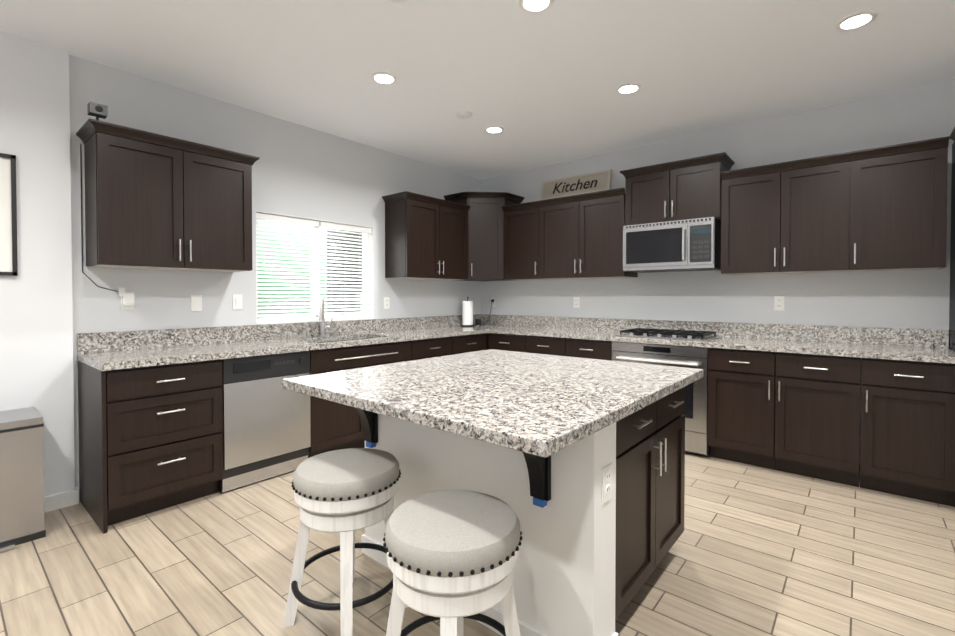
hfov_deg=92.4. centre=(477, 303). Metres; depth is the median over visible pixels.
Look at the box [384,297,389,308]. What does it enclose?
electrical outlet
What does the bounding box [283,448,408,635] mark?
stool
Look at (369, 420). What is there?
corbel
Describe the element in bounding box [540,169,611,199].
kitchen sign
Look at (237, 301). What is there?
light switch
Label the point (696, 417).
oven
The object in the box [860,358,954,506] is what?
base cabinet
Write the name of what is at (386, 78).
recessed light
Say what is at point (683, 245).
microwave
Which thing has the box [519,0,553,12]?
recessed light
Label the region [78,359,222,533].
base cabinet
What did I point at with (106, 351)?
countertop
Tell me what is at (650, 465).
base cabinet
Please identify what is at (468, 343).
base cabinet
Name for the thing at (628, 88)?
recessed light
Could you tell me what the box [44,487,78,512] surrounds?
baseboard
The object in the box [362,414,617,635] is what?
kitchen island
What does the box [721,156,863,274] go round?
upper cabinet
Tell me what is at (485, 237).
upper cabinet
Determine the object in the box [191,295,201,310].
light switch
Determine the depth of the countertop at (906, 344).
3.62 m
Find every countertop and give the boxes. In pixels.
[77,314,488,370]
[282,349,703,457]
[489,314,954,363]
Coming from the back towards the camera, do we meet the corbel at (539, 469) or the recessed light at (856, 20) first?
the recessed light at (856, 20)
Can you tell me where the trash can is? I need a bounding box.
[0,407,45,552]
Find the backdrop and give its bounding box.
[257,220,361,317]
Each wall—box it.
[69,55,479,488]
[480,79,954,433]
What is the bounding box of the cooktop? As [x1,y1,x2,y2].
[615,328,722,340]
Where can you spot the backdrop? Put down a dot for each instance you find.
(306, 265)
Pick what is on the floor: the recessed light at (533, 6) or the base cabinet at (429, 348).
the base cabinet at (429, 348)
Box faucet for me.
[303,297,332,337]
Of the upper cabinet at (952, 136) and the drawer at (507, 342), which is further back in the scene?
the drawer at (507, 342)
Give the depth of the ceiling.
2.86 m
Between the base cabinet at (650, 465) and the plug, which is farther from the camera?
the plug
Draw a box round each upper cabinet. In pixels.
[76,118,259,271]
[382,191,470,279]
[444,192,523,280]
[502,204,545,279]
[546,192,637,279]
[620,152,734,225]
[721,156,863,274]
[864,140,948,270]
[949,127,954,140]
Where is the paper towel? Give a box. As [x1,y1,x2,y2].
[460,297,474,326]
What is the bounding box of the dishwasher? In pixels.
[218,351,310,493]
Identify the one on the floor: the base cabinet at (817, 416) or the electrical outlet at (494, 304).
the base cabinet at (817, 416)
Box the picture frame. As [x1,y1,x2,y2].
[0,153,17,275]
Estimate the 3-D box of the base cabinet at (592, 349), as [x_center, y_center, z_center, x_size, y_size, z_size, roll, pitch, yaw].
[1.197,0.765,4.423,0.457,0.873,0.648,1,1,40]
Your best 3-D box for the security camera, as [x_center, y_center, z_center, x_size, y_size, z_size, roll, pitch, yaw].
[-2.193,-1.092,2.643,0.079,0.100,0.080,1,1,40]
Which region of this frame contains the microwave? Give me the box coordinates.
[623,217,720,272]
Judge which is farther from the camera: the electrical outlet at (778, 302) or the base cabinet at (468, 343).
the base cabinet at (468, 343)
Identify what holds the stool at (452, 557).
on the floor
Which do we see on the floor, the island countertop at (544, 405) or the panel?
the panel
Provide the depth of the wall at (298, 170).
3.55 m
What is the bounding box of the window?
[256,211,373,323]
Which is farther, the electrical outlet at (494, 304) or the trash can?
the electrical outlet at (494, 304)
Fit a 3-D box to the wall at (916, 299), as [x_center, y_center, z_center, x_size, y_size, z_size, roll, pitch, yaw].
[2.938,-0.153,3.473,7.750,2.740,0.150,1,1,40]
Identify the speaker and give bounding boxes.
[475,319,480,324]
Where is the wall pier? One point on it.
(36, 343)
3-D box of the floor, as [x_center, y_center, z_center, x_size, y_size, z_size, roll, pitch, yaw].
[0.292,1.314,0.462,7.900,0.100,8.500,1,1,40]
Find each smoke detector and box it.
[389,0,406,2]
[457,111,471,119]
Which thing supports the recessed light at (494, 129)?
in the ceiling
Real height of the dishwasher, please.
0.871 m
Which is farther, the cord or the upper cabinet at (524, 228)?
the upper cabinet at (524, 228)
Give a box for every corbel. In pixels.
[356,408,377,447]
[523,452,550,507]
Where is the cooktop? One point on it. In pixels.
(675, 334)
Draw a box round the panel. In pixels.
[949,141,954,351]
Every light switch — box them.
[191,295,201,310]
[233,294,241,308]
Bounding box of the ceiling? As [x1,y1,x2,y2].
[0,0,954,179]
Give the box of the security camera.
[87,102,107,119]
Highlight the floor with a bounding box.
[0,452,954,635]
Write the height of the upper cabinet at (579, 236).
0.770 m
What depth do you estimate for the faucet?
4.00 m
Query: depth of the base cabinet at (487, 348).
4.97 m
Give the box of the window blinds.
[256,212,371,321]
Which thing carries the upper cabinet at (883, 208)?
attached to the wall at (916, 299)
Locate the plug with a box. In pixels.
[118,288,134,309]
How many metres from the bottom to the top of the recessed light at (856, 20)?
0.008 m
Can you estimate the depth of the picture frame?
2.56 m
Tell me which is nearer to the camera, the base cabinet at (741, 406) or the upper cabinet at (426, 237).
the base cabinet at (741, 406)
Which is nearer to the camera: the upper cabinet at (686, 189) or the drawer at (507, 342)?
the upper cabinet at (686, 189)
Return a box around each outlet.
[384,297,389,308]
[491,298,495,306]
[573,297,579,307]
[602,463,611,503]
[774,296,783,310]
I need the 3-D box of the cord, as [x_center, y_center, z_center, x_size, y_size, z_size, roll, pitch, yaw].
[-2.395,-0.528,2.902,0.005,0.913,0.179,1,1,40]
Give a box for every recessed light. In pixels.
[371,72,396,84]
[484,126,503,133]
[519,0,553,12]
[616,83,641,93]
[835,10,877,30]
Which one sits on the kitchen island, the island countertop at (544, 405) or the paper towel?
the island countertop at (544, 405)
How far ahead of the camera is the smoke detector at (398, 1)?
2.24 m
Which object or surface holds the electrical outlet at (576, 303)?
attached to the wall at (916, 299)
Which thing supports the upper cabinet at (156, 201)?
attached to the wall at (298, 170)
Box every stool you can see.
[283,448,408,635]
[383,490,521,635]
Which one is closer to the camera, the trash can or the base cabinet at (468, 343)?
the trash can
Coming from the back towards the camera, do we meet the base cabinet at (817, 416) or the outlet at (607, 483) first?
the base cabinet at (817, 416)
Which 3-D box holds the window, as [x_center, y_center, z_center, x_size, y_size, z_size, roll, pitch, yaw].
[-1.457,-0.291,4.147,0.150,0.905,1.150,1,1,40]
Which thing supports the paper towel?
on the countertop at (106, 351)
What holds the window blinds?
attached to the window
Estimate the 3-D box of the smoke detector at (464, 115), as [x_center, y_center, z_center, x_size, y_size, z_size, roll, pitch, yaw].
[-0.106,-1.512,3.692,0.124,0.030,0.124,1,1,40]
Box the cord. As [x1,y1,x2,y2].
[80,144,117,291]
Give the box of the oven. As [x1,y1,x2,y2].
[612,341,709,455]
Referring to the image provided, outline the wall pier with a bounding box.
[0,31,74,496]
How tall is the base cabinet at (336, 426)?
0.873 m
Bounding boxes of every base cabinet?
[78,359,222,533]
[308,338,411,457]
[410,337,451,359]
[451,333,485,354]
[485,333,488,349]
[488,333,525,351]
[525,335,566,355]
[566,338,612,360]
[615,387,684,620]
[708,348,775,469]
[775,352,860,486]
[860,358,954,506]

